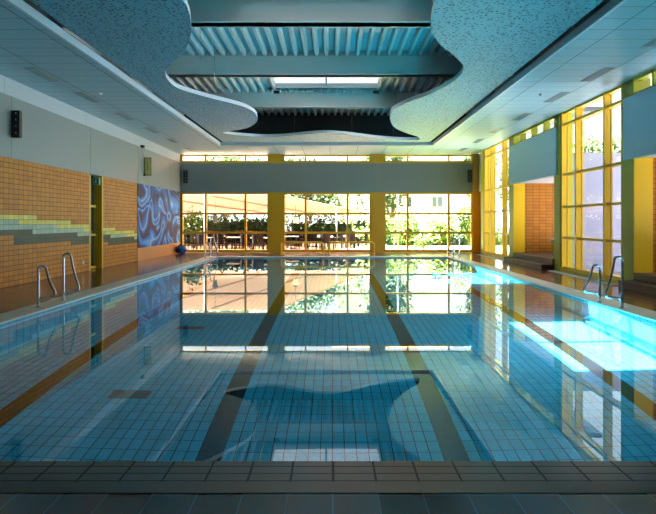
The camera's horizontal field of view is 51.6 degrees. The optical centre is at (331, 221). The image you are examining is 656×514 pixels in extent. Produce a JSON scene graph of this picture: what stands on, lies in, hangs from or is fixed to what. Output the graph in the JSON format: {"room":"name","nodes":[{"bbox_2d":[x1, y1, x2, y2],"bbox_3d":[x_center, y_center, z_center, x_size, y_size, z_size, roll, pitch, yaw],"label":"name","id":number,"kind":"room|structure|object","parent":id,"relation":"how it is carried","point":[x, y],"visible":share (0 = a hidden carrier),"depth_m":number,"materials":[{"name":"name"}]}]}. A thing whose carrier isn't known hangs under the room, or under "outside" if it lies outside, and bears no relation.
{"room":"indoor swimming pool","nodes":[
{"label":"indoor swimming pool","id":0,"kind":"room"},
{"bbox_2d":[0,156,179,288],"bbox_3d":[-7.692,0.010,24.375,0.415,3.000,18.250,0,0,0],"label":"wall","id":1,"kind":"structure","parent":0,"point":[44,209],"depth_m":18.42,"materials":[{"name":"orange tile"}]},
{"bbox_2d":[89,174,102,270],"bbox_3d":[-7.640,0.010,21.580,0.320,3.000,1.240,0,0,0],"label":"door","id":2,"kind":"structure","parent":1,"relation":"in","point":[95,191],"depth_m":22.08,"materials":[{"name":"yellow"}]},
{"bbox_2d":[93,178,99,184],"bbox_3d":[-7.630,-1.320,21.996,0.200,0.220,0.128,0,0,0],"label":"exit sign","id":3,"kind":"object","parent":2,"relation":"attached to","point":[96,181],"visible":1,"depth_m":21.94,"materials":[{"name":"green"}]},
{"bbox_2d":[137,183,179,247],"bbox_3d":[-7.490,-0.240,29.785,0.020,2.500,7.230,0,0,0],"label":"mural panel","id":4,"kind":"object","parent":1,"relation":"attached to","point":[158,209],"visible":1,"depth_m":29.11,"materials":[{"name":"paint"}]},
{"bbox_2d":[0,74,179,161],"bbox_3d":[-7.700,-3.135,15.500,0.400,0.410,35.988,0,0,0],"label":"wall","id":5,"kind":"structure","parent":0,"point":[8,86],"depth_m":19.70,"materials":[{"name":"grey"}]},
{"bbox_2d":[0,92,179,191],"bbox_3d":[-7.685,-2.210,15.500,0.430,1.440,36.000,0,0,0],"label":"wall panels","id":6,"kind":"object","parent":5,"relation":"attached to","point":[48,138],"visible":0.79,"depth_m":19.70,"materials":[{"name":"grey"}]},
{"bbox_2d":[11,110,21,137],"bbox_3d":[-7.330,-2.270,15.820,0.200,0.630,0.260,0,0,0],"label":"wall speaker","id":7,"kind":"object","parent":6,"relation":"attached to","point":[16,115],"visible":1,"depth_m":15.71,"materials":[{"name":"black plastic"}]},
{"bbox_2d":[140,145,152,175],"bbox_3d":[-7.340,-2.420,26.875,0.320,1.180,0.650,0,0,0],"label":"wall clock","id":8,"kind":"object","parent":6,"relation":"attached to","point":[148,161],"visible":1,"depth_m":26.99,"materials":[{"name":"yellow plastic"}]},
{"bbox_2d":[62,28,575,115],"bbox_3d":[-0.240,-4.850,13.750,14.720,0.100,32.500,0,0,0],"label":"ceiling","id":9,"kind":"structure","parent":0,"point":[265,81],"depth_m":18.26,"materials":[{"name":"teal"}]},
{"bbox_2d":[30,0,602,141],"bbox_3d":[-0.240,-4.130,16.200,8.960,1.340,26.400,0,0,0],"label":"ceiling panel","id":10,"kind":"object","parent":9,"relation":"hanging from","point":[492,40],"visible":0.96,"depth_m":13.31,"materials":[{"name":"white"}]},
{"bbox_2d":[23,0,610,27],"bbox_3d":[-0.250,-4.470,14.250,14.500,0.660,0.420,0,0,0],"label":"ceiling beam","id":11,"kind":"structure","parent":9,"relation":"attached to","point":[204,13],"depth_m":14.10,"materials":[{"name":"white paint"}]},
{"bbox_2d":[101,51,541,77],"bbox_3d":[-0.250,-4.470,19.250,14.500,0.660,0.420,0,0,0],"label":"ceiling beam","id":12,"kind":"structure","parent":9,"relation":"attached to","point":[186,66],"depth_m":19.10,"materials":[{"name":"white paint"}]},
{"bbox_2d":[152,89,494,108],"bbox_3d":[-0.250,-4.470,24.650,14.500,0.660,0.420,0,0,0],"label":"ceiling beam","id":13,"kind":"structure","parent":9,"relation":"attached to","point":[259,100],"depth_m":24.50,"materials":[{"name":"white paint"}]},
{"bbox_2d":[268,78,382,93],"bbox_3d":[-0.200,-4.750,22.250,5.220,0.380,5.200,0,0,0],"label":"window","id":14,"kind":"structure","parent":9,"relation":"attached to","point":[275,82],"depth_m":23.97,"materials":[{"name":"grey"}]},
{"bbox_2d":[180,163,472,191],"bbox_3d":[-0.100,-2.180,33.625,14.800,1.440,0.350,0,0,0],"label":"wall","id":15,"kind":"structure","parent":0,"point":[202,177],"depth_m":33.45,"materials":[{"name":"grey"}]},
{"bbox_2d":[183,170,187,182],"bbox_3d":[-7.180,-2.220,33.320,0.200,0.630,0.260,0,0,0],"label":"wall speaker","id":16,"kind":"object","parent":15,"relation":"attached to","point":[185,172],"visible":1,"depth_m":33.21,"materials":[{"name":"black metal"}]},
{"bbox_2d":[468,169,471,182],"bbox_3d":[6.766,-2.250,33.254,0.200,0.630,0.260,0,0,29],"label":"wall speaker","id":17,"kind":"object","parent":15,"relation":"attached to","point":[469,170],"visible":1,"depth_m":33.15,"materials":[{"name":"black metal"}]},
{"bbox_2d":[180,154,472,252],"bbox_3d":[-0.150,-0.915,33.620,14.900,4.850,0.360,0,0,0],"label":"columns","id":18,"kind":"structure","parent":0,"point":[275,198],"depth_m":33.48,"materials":[{"name":"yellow paint"}]},
{"bbox_2d":[181,192,268,251],"bbox_3d":[-5.280,-0.005,33.580,4.380,2.930,0.160,0,0,0],"label":"window","id":19,"kind":"structure","parent":18,"relation":"attached to","point":[245,213],"depth_m":33.51,"materials":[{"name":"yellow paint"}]},
{"bbox_2d":[181,154,268,160],"bbox_3d":[-5.280,-3.135,33.580,4.360,0.410,0.160,0,0,0],"label":"window","id":20,"kind":"structure","parent":18,"relation":"attached to","point":[182,155],"depth_m":33.51,"materials":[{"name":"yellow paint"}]},
{"bbox_2d":[283,192,370,251],"bbox_3d":[-0.240,-0.005,33.580,4.380,2.930,0.160,0,0,0],"label":"window","id":21,"kind":"structure","parent":18,"relation":"attached to","point":[284,193],"depth_m":33.51,"materials":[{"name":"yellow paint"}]},
{"bbox_2d":[283,154,370,160],"bbox_3d":[-0.240,-3.135,33.580,4.360,0.410,0.160,0,0,0],"label":"window","id":22,"kind":"structure","parent":18,"relation":"attached to","point":[284,155],"depth_m":33.51,"materials":[{"name":"orange paint"}]},
{"bbox_2d":[384,192,471,251],"bbox_3d":[4.760,-0.005,33.580,4.420,2.930,0.160,0,0,0],"label":"window","id":23,"kind":"structure","parent":18,"relation":"attached to","point":[407,213],"depth_m":33.51,"materials":[{"name":"orange paint"}]},
{"bbox_2d":[384,154,471,160],"bbox_3d":[4.760,-3.135,33.580,4.400,0.410,0.160,0,0,0],"label":"window","id":24,"kind":"structure","parent":18,"relation":"attached to","point":[385,155],"depth_m":33.51,"materials":[{"name":"orange paint"}]},
{"bbox_2d":[0,0,655,154],"bbox_3d":[-0.375,-3.390,15.650,15.050,0.100,36.300,0,0,0],"label":"ceiling","id":25,"kind":"structure","parent":0,"point":[616,41],"depth_m":16.49,"materials":[{"name":"paint"}]},
{"bbox_2d":[24,68,61,81],"bbox_3d":[-6.550,-3.333,15.400,0.280,0.014,1.440,0,0,0],"label":"recessed light","id":26,"kind":"object","parent":25,"relation":"in","point":[36,71],"visible":1,"depth_m":15.35,"materials":[{"name":"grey metal"}]},
{"bbox_2d":[72,92,100,101],"bbox_3d":[-6.550,-3.333,18.200,0.280,0.014,1.440,0,0,0],"label":"recessed light","id":27,"kind":"object","parent":25,"relation":"in","point":[81,94],"visible":1,"depth_m":18.09,"materials":[{"name":"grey metal"}]},
{"bbox_2d":[114,113,134,119],"bbox_3d":[-6.550,-3.333,21.500,0.280,0.014,1.440,0,0,0],"label":"recessed light","id":28,"kind":"object","parent":25,"relation":"in","point":[122,115],"visible":1,"depth_m":21.44,"materials":[{"name":"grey metal"}]},
{"bbox_2d":[5,0,626,145],"bbox_3d":[-0.240,-3.405,13.570,9.360,0.150,32.140,0,0,0],"label":"trim","id":29,"kind":"structure","parent":25,"relation":"attached to","point":[20,5],"depth_m":15.38,"materials":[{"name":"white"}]},
{"bbox_2d":[512,113,531,119],"bbox_3d":[6.020,-3.333,21.500,0.280,0.014,1.440,0,0,0],"label":"recessed light","id":30,"kind":"object","parent":25,"relation":"in","point":[523,115],"visible":1,"depth_m":21.44,"materials":[{"name":"teal metal"}]},
{"bbox_2d":[544,92,570,101],"bbox_3d":[6.020,-3.333,18.200,0.280,0.014,1.440,0,0,0],"label":"recessed light","id":31,"kind":"object","parent":25,"relation":"in","point":[561,94],"visible":1,"depth_m":18.04,"materials":[{"name":"teal metal"}]},
{"bbox_2d":[580,68,615,81],"bbox_3d":[6.020,-3.333,15.400,0.280,0.014,1.440,0,0,0],"label":"recessed light","id":32,"kind":"object","parent":25,"relation":"in","point":[603,71],"visible":1,"depth_m":15.34,"materials":[{"name":"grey metal"}]},
{"bbox_2d":[641,38,655,46],"bbox_3d":[6.020,-3.333,12.200,0.280,0.014,1.440,0,0,0],"label":"recessed light","id":33,"kind":"object","parent":25,"relation":"in","point":[652,43],"visible":1,"depth_m":12.74,"materials":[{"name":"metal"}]},
{"bbox_2d":[0,253,655,513],"bbox_3d":[-0.400,1.660,15.500,15.400,0.300,36.000,0,0,0],"label":"floor","id":34,"kind":"structure","parent":0,"point":[19,296],"depth_m":3.69,"materials":[{"name":"tile"}]},
{"bbox_2d":[176,244,186,253],"bbox_3d":[-7.191,1.300,32.387,0.556,0.500,0.652,0,0,0],"label":"ball","id":35,"kind":"object","parent":34,"relation":"on","point":[181,249],"visible":0.98,"depth_m":32.21,"materials":[{"name":"fabric"}]},
{"bbox_2d":[279,241,324,253],"bbox_3d":[-1.420,1.218,32.300,2.160,0.584,0.156,0,0,0],"label":"rail","id":36,"kind":"object","parent":34,"relation":"on","point":[322,243],"visible":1,"depth_m":32.26,"materials":[{"name":"metal"}]},
{"bbox_2d":[0,482,655,492],"bbox_3d":[0.000,1.659,3.860,10.900,0.303,0.160,0,0,0],"label":"trim","id":37,"kind":"structure","parent":34,"relation":"attached to","point":[5,487],"depth_m":3.85,"materials":[{"name":"tile"}]},
{"bbox_2d":[0,256,655,324],"bbox_3d":[0.000,1.658,16.920,10.900,0.304,25.960,0,0,0],"label":"coping","id":38,"kind":"object","parent":34,"relation":"attached to","point":[5,317],"visible":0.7,"depth_m":15.38,"materials":[{"name":"tile"}]},
{"bbox_2d":[35,265,55,307],"bbox_3d":[-5.037,1.130,11.950,0.366,0.760,0.100,0,0,0],"label":"pool handrail","id":39,"kind":"object","parent":38,"relation":"on","point":[39,298],"visible":1,"depth_m":11.94,"materials":[{"name":"silver metal"}]},
{"bbox_2d":[61,252,79,300],"bbox_3d":[-4.987,1.045,12.950,0.366,0.930,0.100,0,0,0],"label":"pool handrail","id":40,"kind":"object","parent":38,"relation":"on","point":[64,292],"visible":1,"depth_m":12.94,"materials":[{"name":"silver metal"}]},
{"bbox_2d":[209,236,217,257],"bbox_3d":[-5.017,1.050,28.800,0.366,0.920,0.100,0,0,0],"label":"pool handrail","id":41,"kind":"object","parent":38,"relation":"on","point":[211,236],"visible":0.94,"depth_m":28.78,"materials":[{"name":"silver metal"}]},
{"bbox_2d":[451,236,459,258],"bbox_3d":[5.067,1.050,27.800,0.366,0.920,0.100,0,0,0],"label":"pool handrail","id":42,"kind":"object","parent":38,"relation":"on","point":[458,254],"visible":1,"depth_m":27.79,"materials":[{"name":"silver metal"}]},
{"bbox_2d":[583,264,601,302],"bbox_3d":[4.897,1.150,12.750,0.366,0.720,0.100,0,0,0],"label":"pool handrail","id":43,"kind":"object","parent":38,"relation":"on","point":[594,265],"visible":1,"depth_m":12.73,"materials":[{"name":"silver metal"}]},
{"bbox_2d":[604,256,625,307],"bbox_3d":[4.957,1.050,11.900,0.366,0.920,0.100,0,0,0],"label":"pool handrail","id":44,"kind":"object","parent":38,"relation":"on","point":[621,299],"visible":1,"depth_m":11.88,"materials":[{"name":"silver metal"}]},
{"bbox_2d":[327,241,375,253],"bbox_3d":[0.930,1.218,32.300,2.300,0.584,0.156,0,0,0],"label":"rail","id":45,"kind":"object","parent":34,"relation":"on","point":[373,243],"visible":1,"depth_m":32.26,"materials":[{"name":"metal"}]},
{"bbox_2d":[548,270,617,284],"bbox_3d":[6.780,1.504,18.600,0.240,0.012,4.800,0,0,0],"label":"floor vent","id":46,"kind":"object","parent":34,"relation":"in","point":[572,275],"visible":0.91,"depth_m":18.36,"materials":[{"name":"grey"}]},
{"bbox_2d":[184,106,601,141],"bbox_3d":[0.350,-4.120,13.750,16.100,1.360,32.500,0,0,0],"label":"ceiling","id":47,"kind":"structure","parent":0,"point":[379,125],"depth_m":29.80,"materials":[{"name":"grey"}]},
{"bbox_2d":[472,154,479,252],"bbox_3d":[7.140,-0.915,33.550,0.420,4.850,0.300,0,0,0],"label":"wall","id":48,"kind":"structure","parent":0,"point":[475,194],"depth_m":33.40,"materials":[{"name":"orange paint"}]},
{"bbox_2d":[478,153,480,191],"bbox_3d":[7.350,-2.415,32.675,0.300,1.850,1.550,0,0,0],"label":"panel","id":49,"kind":"object","parent":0,"point":[479,155],"visible":0.14,"depth_m":33.15,"materials":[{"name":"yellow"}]},
{"bbox_2d":[480,192,480,252],"bbox_3d":[7.400,0.010,32.800,0.200,3.000,1.800,0,0,0],"label":"wall","id":50,"kind":"structure","parent":0,"point":[480,192],"depth_m":33.38,"materials":[{"name":"orange paint"}]},
{"bbox_2d":[504,252,553,269],"bbox_3d":[8.100,1.390,23.800,3.000,0.440,4.800,0,0,0],"label":"steps","id":51,"kind":"structure","parent":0,"point":[537,260],"depth_m":23.52,"materials":[{"name":"tile"}]},
{"bbox_2d":[523,176,553,182],"bbox_3d":[8.375,-1.550,23.815,2.750,0.120,5.070,0,0,0],"label":"ceiling","id":52,"kind":"structure","parent":0,"point":[549,179],"depth_m":24.98,"materials":[{"name":"white paint"}]},
{"bbox_2d":[525,183,553,251],"bbox_3d":[8.575,-0.040,23.825,2.350,3.100,5.050,0,0,0],"label":"wall","id":53,"kind":"structure","parent":0,"point":[539,197],"depth_m":26.20,"materials":[{"name":"orange tile"}]},
{"bbox_2d":[513,183,524,251],"bbox_3d":[7.215,0.010,26.180,0.430,3.000,0.041,0,0,0],"label":"door frame","id":54,"kind":"structure","parent":53,"relation":"attached to","point":[518,189],"depth_m":26.16,"materials":[{"name":"yellow paint"}]},
{"bbox_2d":[481,78,650,279],"bbox_3d":[7.200,-0.915,21.075,0.400,4.850,21.650,0,0,0],"label":"columns","id":55,"kind":"structure","parent":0,"point":[635,86],"depth_m":20.85,"materials":[{"name":"yellow paint"}]},
{"bbox_2d":[484,139,508,258],"bbox_3d":[7.150,-0.922,29.075,0.300,4.865,4.450,0,0,0],"label":"window","id":56,"kind":"structure","parent":55,"relation":"attached to","point":[505,148],"depth_m":30.00,"materials":[{"name":"orange paint"}]},
{"bbox_2d":[509,127,557,183],"bbox_3d":[7.035,-2.200,23.825,0.170,1.460,5.550,0,0,0],"label":"wall panel","id":57,"kind":"object","parent":55,"relation":"attached to","point":[534,158],"visible":0.79,"depth_m":23.30,"materials":[{"name":"teal"}]},
{"bbox_2d":[511,114,557,144],"bbox_3d":[7.100,-3.135,23.825,0.200,0.410,5.550,0,0,0],"label":"window","id":58,"kind":"structure","parent":55,"relation":"attached to","point":[546,124],"depth_m":23.79,"materials":[{"name":"glass"}]},
{"bbox_2d":[560,84,621,283],"bbox_3d":[7.150,-0.922,18.625,0.300,4.865,4.450,0,0,0],"label":"window","id":59,"kind":"structure","parent":55,"relation":"attached to","point":[608,105],"depth_m":19.30,"materials":[{"name":"orange paint"}]},
{"bbox_2d":[623,86,655,159],"bbox_3d":[7.035,-2.200,13.460,0.170,1.460,5.520,0,0,0],"label":"wall panel","id":60,"kind":"object","parent":55,"relation":"attached to","point":[639,109],"visible":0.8,"depth_m":15.35,"materials":[{"name":"teal"}]},
{"bbox_2d":[625,68,655,97],"bbox_3d":[7.100,-3.135,13.460,0.200,0.410,5.520,0,0,0],"label":"window","id":61,"kind":"structure","parent":55,"relation":"attached to","point":[652,73],"depth_m":15.26,"materials":[{"name":"glass"}]},
{"bbox_2d":[573,153,620,271],"bbox_3d":[8.575,-0.300,23.825,2.850,3.720,5.290,0,0,0],"label":"wall","id":62,"kind":"structure","parent":0,"point":[592,181],"depth_m":21.18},
{"bbox_2d":[618,272,655,295],"bbox_3d":[8.100,1.390,13.330,3.000,0.440,4.860,0,0,0],"label":"steps","id":63,"kind":"structure","parent":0,"point":[645,283],"depth_m":14.86,"materials":[{"name":"tile"}]},
{"bbox_2d":[653,158,655,271],"bbox_3d":[8.575,-0.040,13.355,2.350,3.100,5.110,0,0,0],"label":"wall","id":64,"kind":"structure","parent":0,"point":[654,159],"depth_m":15.76,"materials":[{"name":"orange tile"}]},
{"bbox_2d":[634,158,652,272],"bbox_3d":[7.215,0.010,15.741,0.430,3.000,0.041,0,0,0],"label":"door frame","id":65,"kind":"structure","parent":64,"relation":"attached to","point":[643,167],"depth_m":15.72,"materials":[{"name":"yellow paint"}]},
{"label":"outside","id":66,"kind":"structure","parent":0,"visible":0},
{"bbox_2d":[362,243,508,253],"bbox_3d":[31.100,1.665,61.905,57.800,0.190,56.190,0,0,0],"label":"lawn","id":67,"kind":"structure","parent":66,"point":[498,248],"depth_m":41.81,"materials":[{"name":"plant"}]},
{"bbox_2d":[361,194,368,221],"bbox_3d":[2.750,-0.484,54.500,1.336,4.111,1.336,0,0,0],"label":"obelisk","id":68,"kind":"object","parent":67,"relation":"on","point":[366,195],"visible":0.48,"depth_m":54.29,"materials":[{"name":"white stone"}]},
{"bbox_2d":[365,212,395,238],"bbox_3d":[3.052,0.394,41.993,1.845,2.342,1.670,0,0,-22],"label":"bush","id":69,"kind":"object","parent":67,"relation":"on","point":[388,227],"visible":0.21,"depth_m":41.88,"materials":[{"name":"green plant"}]},
{"bbox_2d":[353,157,414,222],"bbox_3d":[4.592,-3.187,58.883,5.408,9.499,6.530,0,0,35],"label":"tree","id":70,"kind":"object","parent":67,"relation":"on","point":[389,200],"visible":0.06,"depth_m":58.20,"materials":[{"name":"green plant"}]},
{"bbox_2d":[337,157,452,230],"bbox_3d":[6.150,-4.140,70.000,12.300,11.400,9.200,0,0,0],"label":"house","id":71,"kind":"structure","parent":67,"relation":"on","point":[421,203],"depth_m":66.00,"materials":[{"name":"white paint"}]},
{"bbox_2d":[397,194,398,248],"bbox_3d":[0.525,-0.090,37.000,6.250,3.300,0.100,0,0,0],"label":"pole","id":72,"kind":"object","parent":67,"relation":"on","point":[397,194],"visible":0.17,"depth_m":36.96,"materials":[{"name":"metal"}]},
{"bbox_2d":[389,211,421,245],"bbox_3d":[4.648,0.394,43.740,2.388,2.464,2.321,0,0,0],"label":"bush","id":73,"kind":"object","parent":67,"relation":"on","point":[413,227],"visible":0.77,"depth_m":43.68,"materials":[{"name":"green plant"}]},
{"bbox_2d":[412,234,430,248],"bbox_3d":[4.979,1.114,37.832,0.840,0.914,1.118,0,0,-45],"label":"bush","id":74,"kind":"object","parent":67,"relation":"on","point":[419,241],"visible":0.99,"depth_m":37.73,"materials":[{"name":"green plant"}]},
{"bbox_2d":[420,212,457,246],"bbox_3d":[6.698,0.461,42.279,2.271,2.210,2.040,0,0,0],"label":"bush","id":75,"kind":"object","parent":67,"relation":"on","point":[438,227],"visible":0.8,"depth_m":42.05,"materials":[{"name":"green plant"}]},
{"bbox_2d":[386,227,508,245],"bbox_3d":[8.006,0.995,45.458,9.766,1.453,1.594,0,0,0],"label":"hedge","id":76,"kind":"object","parent":67,"relation":"on","point":[463,241],"visible":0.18,"depth_m":45.25,"materials":[{"name":"green plant"}]},
{"bbox_2d":[450,199,470,246],"bbox_3d":[8.586,0.042,43.150,2.298,3.046,2.220,0,0,0],"label":"bush","id":77,"kind":"object","parent":67,"relation":"on","point":[462,221],"visible":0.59,"depth_m":42.92,"materials":[{"name":"green plant"}]},
{"bbox_2d":[459,153,479,201],"bbox_3d":[10.409,-2.645,49.803,2.914,8.416,3.333,0,0,0],"label":"tree","id":78,"kind":"object","parent":67,"relation":"on","point":[466,158],"visible":0.07,"depth_m":49.90,"materials":[{"name":"green plant"}]},
{"bbox_2d":[453,202,508,231],"bbox_3d":[14.150,-0.010,48.000,0.400,3.160,64.000,0,0,0],"label":"wall","id":79,"kind":"structure","parent":67,"relation":"on","point":[498,214],"depth_m":57.09,"materials":[{"name":"paint"}]},
{"bbox_2d":[496,146,508,206],"bbox_3d":[14.669,-2.361,52.028,4.188,7.848,5.248,0,0,-44],"label":"tree","id":80,"kind":"object","parent":67,"relation":"on","point":[500,160],"visible":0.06,"depth_m":52.67,"materials":[{"name":"green plant"}]},
{"bbox_2d":[573,131,620,152],"bbox_3d":[17.830,-2.446,46.165,5.352,8.019,4.847,0,0,-38],"label":"tree","id":81,"kind":"object","parent":67,"relation":"on","point":[587,148],"visible":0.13,"depth_m":45.36,"materials":[{"name":"green plant"}]},
{"bbox_2d":[595,132,620,149],"bbox_3d":[21.873,-2.741,51.580,5.925,8.610,5.115,0,0,-37],"label":"tree","id":82,"kind":"object","parent":67,"relation":"on","point":[614,134],"visible":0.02,"depth_m":51.51,"materials":[{"name":"green plant"}]},
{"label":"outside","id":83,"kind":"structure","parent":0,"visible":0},
{"bbox_2d":[186,243,368,248],"bbox_3d":[-18.900,1.660,61.905,42.200,0.200,56.190,0,0,0],"label":"terrace","id":84,"kind":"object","parent":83,"point":[361,246],"depth_m":41.55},
{"bbox_2d":[185,234,194,248],"bbox_3d":[-7.640,1.110,36.652,0.600,0.900,0.680,0,0,5],"label":"wicker armchair","id":85,"kind":"object","parent":84,"relation":"on","point":[187,236],"visible":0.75,"depth_m":36.41,"materials":[{"name":"wicker"}]},
{"bbox_2d":[183,205,207,247],"bbox_3d":[-8.368,0.272,40.544,1.553,2.621,2.084,0,0,13],"label":"bush","id":86,"kind":"object","parent":84,"relation":"on","point":[191,225],"visible":0.72,"depth_m":40.20,"materials":[{"name":"green plant"}]},
{"bbox_2d":[195,235,207,248],"bbox_3d":[-6.899,1.110,35.860,0.680,0.900,0.600,0,0,-4],"label":"wicker armchair","id":87,"kind":"object","parent":84,"relation":"on","point":[199,239],"visible":0.64,"depth_m":35.59,"materials":[{"name":"wicker"}]},
{"bbox_2d":[183,231,224,245],"bbox_3d":[-8.154,1.047,43.590,2.908,1.025,0.453,0,0,0],"label":"planter box","id":88,"kind":"object","parent":84,"relation":"on","point":[207,231],"visible":0.09,"depth_m":43.40,"materials":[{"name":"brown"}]},
{"bbox_2d":[200,234,212,248],"bbox_3d":[-6.896,1.110,37.340,0.680,0.900,0.600,0,0,12],"label":"wicker armchair","id":89,"kind":"object","parent":84,"relation":"on","point":[208,235],"visible":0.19,"depth_m":37.49,"materials":[{"name":"wicker"}]},
{"bbox_2d":[211,234,222,248],"bbox_3d":[-6.160,1.110,36.596,0.600,0.900,0.680,0,0,10],"label":"wicker armchair","id":90,"kind":"object","parent":84,"relation":"on","point":[220,236],"visible":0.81,"depth_m":36.34,"materials":[{"name":"wicker"}]},
{"bbox_2d":[217,234,227,248],"bbox_3d":[-6.040,1.110,37.350,0.600,0.900,0.680,0,0,-1],"label":"wicker armchair","id":91,"kind":"object","parent":84,"relation":"on","point":[226,242],"visible":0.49,"depth_m":37.11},
{"bbox_2d":[190,157,259,220],"bbox_3d":[-10.066,-2.884,60.226,7.380,8.894,9.568,0,0,29],"label":"tree","id":92,"kind":"object","parent":84,"relation":"on","point":[212,158],"visible":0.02,"depth_m":60.22,"materials":[{"name":"green plant"}]},
{"bbox_2d":[225,234,232,241],"bbox_3d":[-5.897,1.110,39.460,0.680,0.900,0.600,0,0,-9],"label":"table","id":93,"kind":"object","parent":84,"relation":"on","point":[226,235],"visible":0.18,"depth_m":39.18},
{"bbox_2d":[230,234,239,248],"bbox_3d":[-5.296,1.110,38.039,0.680,0.900,0.600,0,0,13],"label":"wicker armchair","id":94,"kind":"object","parent":84,"relation":"on","point":[234,235],"visible":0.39,"depth_m":38.27,"materials":[{"name":"wicker"}]},
{"bbox_2d":[183,215,287,243],"bbox_3d":[-8.707,0.588,47.462,11.398,2.263,1.623,0,0,0],"label":"hedge","id":95,"kind":"object","parent":84,"relation":"on","point":[253,225],"visible":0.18,"depth_m":47.25,"materials":[{"name":"green plant"}]},
{"bbox_2d":[240,234,251,248],"bbox_3d":[-4.640,1.110,36.550,0.600,0.900,0.680,0,0,0],"label":"wicker armchair","id":96,"kind":"object","parent":84,"relation":"on","point":[241,235],"visible":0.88,"depth_m":36.29,"materials":[{"name":"wicker"}]},
{"bbox_2d":[230,230,265,245],"bbox_3d":[-5.423,1.040,43.613,2.446,1.041,0.427,0,0,0],"label":"planter box","id":97,"kind":"object","parent":84,"relation":"on","point":[238,244],"visible":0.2,"depth_m":43.40,"materials":[{"name":"brown wood"}]},
{"bbox_2d":[251,235,264,248],"bbox_3d":[-3.901,1.110,35.760,0.680,0.900,0.600,0,0,2],"label":"wicker armchair","id":98,"kind":"object","parent":84,"relation":"on","point":[256,239],"visible":0.89,"depth_m":35.53,"materials":[{"name":"wicker"}]},
{"bbox_2d":[183,194,366,248],"bbox_3d":[-6.476,0.050,43.415,19.047,3.020,17.207,0,0,0],"label":"canopy","id":99,"kind":"object","parent":84,"relation":"on","point":[216,203],"visible":0.41,"depth_m":41.97,"materials":[{"name":"beige fabric"}]},
{"bbox_2d":[293,197,298,222],"bbox_3d":[-1.950,-0.632,36.400,0.386,1.424,0.386,0,0,0],"label":"hanging lantern","id":100,"kind":"object","parent":99,"relation":"hanging from","point":[295,217],"visible":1,"depth_m":36.33,"materials":[{"name":"beige glass"}]},
{"bbox_2d":[286,234,297,247],"bbox_3d":[-2.405,1.110,40.340,0.680,0.900,0.600,0,0,-13],"label":"wicker armchair","id":101,"kind":"object","parent":84,"relation":"on","point":[287,238],"visible":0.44,"depth_m":40.52,"materials":[{"name":"wicker"}]},
{"bbox_2d":[285,231,302,245],"bbox_3d":[-3.013,1.043,43.611,2.227,1.034,0.446,0,0,0],"label":"planter box","id":102,"kind":"object","parent":84,"relation":"on","point":[286,244],"visible":0.14,"depth_m":43.40,"materials":[{"name":"brown wood"}]},
{"bbox_2d":[296,234,304,246],"bbox_3d":[-1.940,1.110,42.652,0.600,0.900,0.680,0,0,5],"label":"wicker armchair","id":103,"kind":"object","parent":84,"relation":"on","point":[296,234],"visible":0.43,"depth_m":42.41,"materials":[{"name":"wicker"}]},
{"bbox_2d":[263,157,349,226],"bbox_3d":[-2.274,-2.590,61.715,8.976,8.306,7.941,0,0,-17],"label":"tree","id":104,"kind":"object","parent":84,"relation":"on","point":[328,199],"visible":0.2,"depth_m":60.71,"materials":[{"name":"green plant"}]},
{"bbox_2d":[309,234,318,246],"bbox_3d":[-1.203,1.110,41.860,0.680,0.900,0.600,0,0,9],"label":"wicker armchair","id":105,"kind":"object","parent":84,"relation":"on","point":[311,235],"visible":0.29,"depth_m":41.59,"materials":[{"name":"wicker"}]},
{"bbox_2d":[318,234,330,248],"bbox_3d":[-0.395,1.110,37.861,0.680,0.900,0.600,0,0,-14],"label":"wicker armchair","id":106,"kind":"object","parent":84,"relation":"on","point":[325,238],"visible":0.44,"depth_m":37.60,"materials":[{"name":"wicker"}]},
{"bbox_2d":[332,234,342,248],"bbox_3d":[0.340,1.110,38.599,0.600,0.900,0.680,0,0,3],"label":"wicker armchair","id":107,"kind":"object","parent":84,"relation":"on","point":[341,235],"visible":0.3,"depth_m":38.34,"materials":[{"name":"wicker"}]},
{"bbox_2d":[286,216,394,240],"bbox_3d":[0.726,0.628,50.198,8.414,2.230,1.549,0,0,0],"label":"hedge","id":108,"kind":"object","parent":84,"relation":"on","point":[320,226],"visible":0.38,"depth_m":49.95,"materials":[{"name":"green plant"}]},
{"bbox_2d":[345,234,356,248],"bbox_3d":[1.097,1.110,39.860,0.680,0.900,0.600,0,0,10],"label":"wicker armchair","id":109,"kind":"object","parent":84,"relation":"on","point":[352,237],"visible":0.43,"depth_m":39.60,"materials":[{"name":"wicker"}]},
{"bbox_2d":[344,224,368,245],"bbox_3d":[1.700,0.867,44.500,1.857,1.518,1.430,0,0,0],"label":"bush","id":110,"kind":"object","parent":84,"relation":"on","point":[352,228],"visible":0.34,"depth_m":44.47,"materials":[{"name":"green plant"}]},
{"bbox_2d":[357,234,367,247],"bbox_3d":[1.840,1.110,40.598,0.600,0.900,0.680,0,0,6],"label":"wicker armchair","id":111,"kind":"object","parent":84,"relation":"on","point":[365,236],"visible":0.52,"depth_m":40.37,"materials":[{"name":"wicker"}]},
{"bbox_3d":[0.000,4.195,16.900,10.800,0.430,26.000,0,0,0],"label":"floor","id":112,"kind":"structure","parent":0,"visible":0},
{"bbox_2d":[1,258,655,324],"bbox_3d":[0.000,2.736,16.840,10.000,2.449,25.120,0,0,0],"label":"basin","id":113,"kind":"object","parent":112,"relation":"on","point":[214,258],"visible":0.07,"depth_m":13.77,"materials":[{"name":"tile"}]},
{"bbox_2d":[0,461,655,481],"bbox_3d":[0.000,1.661,4.115,9.960,0.299,0.350,0,0,0],"label":"pool edge","id":114,"kind":"structure","parent":113,"relation":"attached to","point":[10,471],"depth_m":4.11,"materials":[{"name":"tile"}]},
{"bbox_2d":[0,258,655,460],"bbox_3d":[0.000,1.560,16.840,10.000,0.001,25.120,0,0,0],"label":"pool water","id":115,"kind":"object","parent":113,"relation":"in","point":[217,359],"visible":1,"depth_m":7.33,"materials":[{"name":"liquid"}]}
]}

